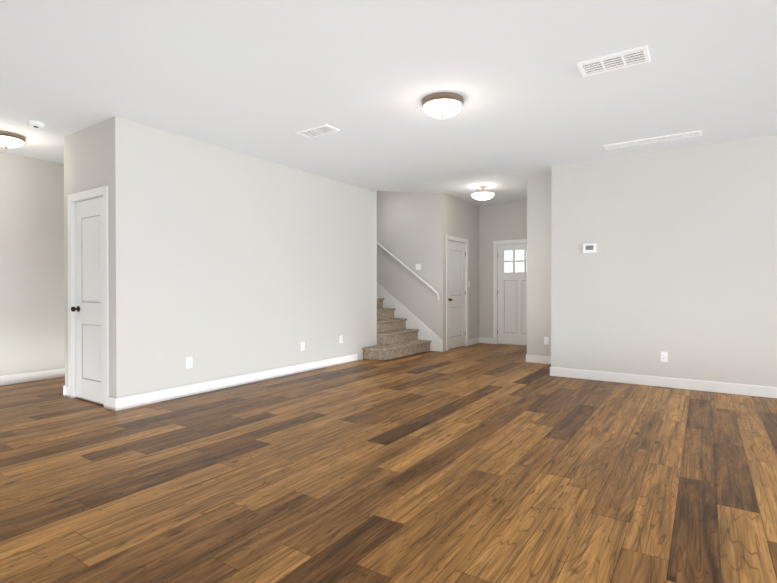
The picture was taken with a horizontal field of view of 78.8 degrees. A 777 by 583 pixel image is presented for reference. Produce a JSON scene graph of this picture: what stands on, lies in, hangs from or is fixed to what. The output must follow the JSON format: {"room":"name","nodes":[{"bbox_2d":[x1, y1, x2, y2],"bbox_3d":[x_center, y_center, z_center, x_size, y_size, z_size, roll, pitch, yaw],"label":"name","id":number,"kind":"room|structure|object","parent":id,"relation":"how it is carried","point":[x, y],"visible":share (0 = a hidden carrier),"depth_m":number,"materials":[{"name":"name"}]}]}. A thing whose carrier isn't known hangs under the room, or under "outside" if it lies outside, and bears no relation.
{"room":"empty living room","nodes":[
{"label":"empty living room","id":0,"kind":"room"},
{"bbox_2d":[0,152,64,375],"bbox_3d":[-5.208,-0.414,4.656,0.120,3.050,7.220,0,0,34],"label":"wall","id":1,"kind":"structure","parent":0,"point":[32,301],"depth_m":5.79,"materials":[{"name":"paint"}]},
{"bbox_2d":[0,368,64,385],"bbox_3d":[-3.888,1.040,6.521,0.018,0.115,2.430,0,0,34],"label":"baseboard","id":2,"kind":"structure","parent":1,"relation":"attached to","point":[29,377],"depth_m":5.78,"materials":[{"name":"white wood"}]},
{"bbox_2d":[64,117,128,398],"bbox_3d":[-2.948,-0.415,4.747,1.060,3.050,0.120,0,0,34],"label":"wall","id":3,"kind":"structure","parent":0,"point":[96,156],"depth_m":4.47,"materials":[{"name":"paint"}]},
{"bbox_2d":[71,197,103,404],"bbox_3d":[-2.985,0.090,4.706,0.649,2.020,0.108,0,0,34],"label":"closet door","id":4,"kind":"structure","parent":3,"relation":"in","point":[88,309],"depth_m":4.74,"materials":[{"name":"white wood"}]},
{"bbox_2d":[68,186,108,408],"bbox_3d":[-2.961,0.054,4.748,0.810,2.112,0.134,0,0,34],"label":"trim","id":5,"kind":"structure","parent":3,"relation":"attached to","point":[88,194],"depth_m":4.86,"materials":[{"name":"white wood"}]},
{"bbox_2d":[128,120,371,395],"bbox_3d":[-1.419,-0.425,6.191,0.120,3.050,3.980,0,0,34],"label":"wall","id":6,"kind":"structure","parent":0,"point":[241,264],"depth_m":5.52,"materials":[{"name":"paint"}]},
{"bbox_2d":[186,357,191,368],"bbox_3d":[-2.120,0.758,5.033,0.008,0.115,0.070,0,0,34],"label":"electrical outlet","id":7,"kind":"object","parent":6,"relation":"attached to","point":[188,362],"visible":1,"depth_m":5.03,"materials":[{"name":"white plastic"}]},
{"bbox_2d":[63,353,357,410],"bbox_3d":[-1.964,1.042,6.232,1.088,0.115,3.694,0,0,34],"label":"baseboard","id":8,"kind":"structure","parent":6,"relation":"attached to","point":[132,401],"depth_m":5.27,"materials":[{"name":"white wood"}]},
{"bbox_2d":[301,342,304,350],"bbox_3d":[-1.171,0.748,6.455,0.008,0.115,0.070,0,0,34],"label":"electrical outlet","id":9,"kind":"object","parent":6,"relation":"attached to","point":[302,346],"visible":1,"depth_m":6.45,"materials":[{"name":"white plastic"}]},
{"bbox_2d":[339,335,342,342],"bbox_3d":[-0.716,0.723,7.137,0.008,0.115,0.070,0,0,34],"label":"electrical outlet","id":10,"kind":"object","parent":6,"relation":"attached to","point":[341,339],"visible":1,"depth_m":7.14,"materials":[{"name":"white plastic"}]},
{"bbox_2d":[372,191,376,345],"bbox_3d":[-1.562,-1.218,8.746,3.200,4.600,0.120,0,0,34],"label":"wall","id":11,"kind":"structure","parent":0,"point":[374,268],"depth_m":7.86,"materials":[{"name":"paint"}]},
{"bbox_2d":[0,343,776,582],"bbox_3d":[-0.421,1.140,4.707,12.800,0.060,12.600,0,0,34],"label":"floor","id":12,"kind":"structure","parent":0,"point":[489,463],"depth_m":2.81,"materials":[{"name":"brown wood"}]},
{"bbox_2d":[362,298,431,359],"bbox_3d":[-1.110,-0.059,8.954,3.532,2.280,1.558,0,0,34],"label":"stairs","id":13,"kind":"structure","parent":12,"relation":"on","point":[396,338],"depth_m":8.20,"materials":[{"name":"carpet"}]},
{"bbox_2d":[0,0,776,190],"bbox_3d":[-0.441,-1.694,2.513,10.420,0.160,8.960,0,0,34],"label":"ceiling","id":14,"kind":"structure","parent":0,"point":[266,80],"depth_m":3.58,"materials":[{"name":"paint"}]},
{"bbox_2d":[0,130,25,150],"bbox_3d":[-3.988,-1.549,4.928,0.324,0.164,0.324,0,0,34],"label":"flush-mount light","id":15,"kind":"object","parent":14,"relation":"attached to","point":[8,139],"visible":1,"depth_m":4.87,"materials":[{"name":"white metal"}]},
{"bbox_2d":[27,120,44,128],"bbox_3d":[-3.402,-1.607,4.561,0.136,0.043,0.136,0,0,34],"label":"smoke detector","id":16,"kind":"object","parent":14,"relation":"attached to","point":[35,124],"visible":1,"depth_m":4.53,"materials":[{"name":"white plastic"}]},
{"bbox_2d":[295,124,339,137],"bbox_3d":[-0.723,-1.624,4.793,0.420,0.012,0.210,0,0,34],"label":"ceiling vent","id":17,"kind":"object","parent":14,"relation":"in","point":[319,130],"visible":1,"depth_m":4.78,"materials":[{"name":"white plastic"}]},
{"bbox_2d":[422,92,463,120],"bbox_3d":[0.461,-1.539,4.028,0.354,0.172,0.354,0,0,34],"label":"flush-mount light","id":18,"kind":"object","parent":14,"relation":"attached to","point":[442,105],"visible":1,"depth_m":3.92,"materials":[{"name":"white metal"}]},
{"bbox_2d":[576,45,649,76],"bbox_3d":[1.581,-1.614,3.328,0.440,0.012,0.240,0,0,34],"label":"ceiling vent","id":19,"kind":"object","parent":14,"relation":"in","point":[620,60],"visible":1,"depth_m":3.31,"materials":[{"name":"white plastic"}]},
{"bbox_2d":[603,130,701,149],"bbox_3d":[2.830,-1.626,5.092,0.920,0.012,0.170,0,0,34],"label":"ceiling vent","id":20,"kind":"object","parent":14,"relation":"in","point":[655,139],"visible":0.98,"depth_m":5.07,"materials":[{"name":"white plastic"}]},
{"bbox_2d":[377,185,433,192],"bbox_3d":[-0.995,-2.130,9.113,3.730,0.700,1.410,0,0,34],"label":"ceiling slope","id":21,"kind":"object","parent":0,"point":[414,188],"depth_m":8.56,"materials":[{"name":"paint"}]},
{"bbox_2d":[377,191,445,350],"bbox_3d":[-0.587,-1.224,9.622,3.850,4.600,0.120,0,0,34],"label":"wall","id":22,"kind":"structure","parent":0,"point":[411,230],"depth_m":8.82,"materials":[{"name":"paint"}]},
{"bbox_2d":[377,283,442,351],"bbox_3d":[-0.583,-0.393,9.546,3.748,2.938,0.012,0,0,34],"label":"trim","id":23,"kind":"structure","parent":22,"relation":"attached to","point":[425,332],"depth_m":8.88,"materials":[{"name":"white wood"}]},
{"bbox_2d":[416,264,420,269],"bbox_3d":[0.554,-0.458,8.789,0.115,0.115,0.009,0,0,34],"label":"light switch","id":24,"kind":"object","parent":22,"relation":"attached to","point":[418,266],"visible":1,"depth_m":8.78,"materials":[{"name":"white plastic"}]},
{"bbox_2d":[446,194,478,339],"bbox_3d":[1.422,-0.447,9.279,0.120,3.050,1.530,0,0,34],"label":"wall","id":25,"kind":"structure","parent":0,"point":[462,218],"depth_m":9.51,"materials":[{"name":"paint"}]},
{"bbox_2d":[448,240,465,348],"bbox_3d":[1.311,0.060,9.012,0.108,2.020,0.799,0,0,34],"label":"hall door","id":26,"kind":"structure","parent":25,"relation":"in","point":[456,292],"depth_m":9.03,"materials":[{"name":"white wood"}]},
{"bbox_2d":[446,235,468,350],"bbox_3d":[1.268,0.024,9.036,0.134,2.112,0.960,0,0,34],"label":"door frame","id":27,"kind":"structure","parent":25,"relation":"attached to","point":[458,239],"depth_m":9.34,"materials":[{"name":"white wood"}]},
{"bbox_2d":[468,338,478,345],"bbox_3d":[1.744,1.018,9.651,0.014,0.115,0.570,0,0,34],"label":"baseboard","id":28,"kind":"structure","parent":25,"relation":"attached to","point":[473,341],"depth_m":9.62,"materials":[{"name":"white wood"}]},
{"bbox_2d":[415,166,551,205],"bbox_3d":[2.050,-1.843,8.093,2.470,0.140,3.090,0,0,34],"label":"ceiling","id":29,"kind":"structure","parent":0,"point":[510,187],"depth_m":7.98,"materials":[{"name":"paint"}]},
{"bbox_2d":[472,186,493,200],"bbox_3d":[1.591,-1.648,7.974,0.380,0.249,0.380,0,0,34],"label":"light","id":30,"kind":"object","parent":29,"relation":"attached to","point":[482,196],"visible":1,"depth_m":7.87,"materials":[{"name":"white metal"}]},
{"bbox_2d":[479,201,526,337],"bbox_3d":[2.616,-0.448,9.492,1.870,3.050,0.150,0,0,34],"label":"wall","id":31,"kind":"structure","parent":0,"point":[504,221],"depth_m":9.74,"materials":[{"name":"paint"}]},
{"bbox_2d":[479,337,492,343],"bbox_3d":[2.570,1.020,9.434,1.630,0.115,0.014,0,0,34],"label":"baseboard","id":32,"kind":"structure","parent":31,"relation":"attached to","point":[486,340],"depth_m":9.79,"materials":[{"name":"white wood"}]},
{"bbox_2d":[493,239,526,343],"bbox_3d":[2.632,0.021,9.456,1.070,2.112,0.134,0,0,34],"label":"door frame","id":33,"kind":"structure","parent":31,"relation":"attached to","point":[495,284],"depth_m":9.67,"materials":[{"name":"white wood"}]},
{"bbox_2d":[497,243,526,344],"bbox_3d":[2.601,0.057,9.418,0.909,2.020,0.108,0,0,34],"label":"front door","id":34,"kind":"structure","parent":31,"relation":"in","point":[512,293],"depth_m":9.51,"materials":[{"name":"white wood"}]},
{"bbox_2d":[527,174,551,355],"bbox_3d":[2.955,-0.438,7.974,0.620,3.050,2.000,0,0,34],"label":"wall","id":35,"kind":"structure","parent":0,"point":[538,258],"depth_m":7.21,"materials":[{"name":"paint"}]},
{"bbox_2d":[526,354,550,363],"bbox_3d":[2.946,1.030,7.982,0.634,0.115,2.014,0,0,34],"label":"baseboard","id":36,"kind":"structure","parent":35,"relation":"attached to","point":[538,359],"depth_m":7.21,"materials":[{"name":"white wood"}]},
{"bbox_2d":[544,337,548,344],"bbox_3d":[2.390,0.743,7.152,0.070,0.115,0.008,0,0,34],"label":"outlet","id":37,"kind":"object","parent":35,"relation":"attached to","point":[546,340],"visible":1,"depth_m":7.15,"materials":[{"name":"white plastic"}]},
{"bbox_2d":[551,134,776,386],"bbox_3d":[4.541,-0.418,5.197,5.100,3.050,1.060,0,0,34],"label":"wall","id":38,"kind":"structure","parent":0,"point":[679,266],"depth_m":5.43,"materials":[{"name":"paint"}]},
{"bbox_2d":[583,243,595,252],"bbox_3d":[2.509,-0.541,5.899,0.150,0.115,0.026,0,0,34],"label":"thermostat","id":39,"kind":"object","parent":38,"relation":"attached to","point":[589,248],"visible":0.96,"depth_m":5.89,"materials":[{"name":"white plastic"}]},
{"bbox_2d":[550,367,776,397],"bbox_3d":[4.238,1.052,4.766,5.114,0.115,0.018,0,0,34],"label":"baseboard","id":40,"kind":"structure","parent":38,"relation":"attached to","point":[734,388],"depth_m":5.42,"materials":[{"name":"white wood"}]},
{"bbox_2d":[661,352,667,361],"bbox_3d":[3.188,0.755,5.466,0.070,0.115,0.008,0,0,34],"label":"electrical outlet","id":41,"kind":"object","parent":38,"relation":"attached to","point":[664,356],"visible":1,"depth_m":5.46,"materials":[{"name":"white plastic"}]},
{"bbox_3d":[-0.080,-0.807,9.169,1.856,1.371,0.075,0,0,34],"label":"brackets","id":42,"kind":"object","parent":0,"visible":0},
{"bbox_2d":[377,242,439,300],"bbox_3d":[0.004,-0.709,9.107,2.233,1.761,0.106,0,0,34],"label":"handrail","id":43,"kind":"object","parent":42,"relation":"attached to","point":[411,271],"visible":0.81,"depth_m":8.77,"materials":[{"name":"white wood"}]}
]}

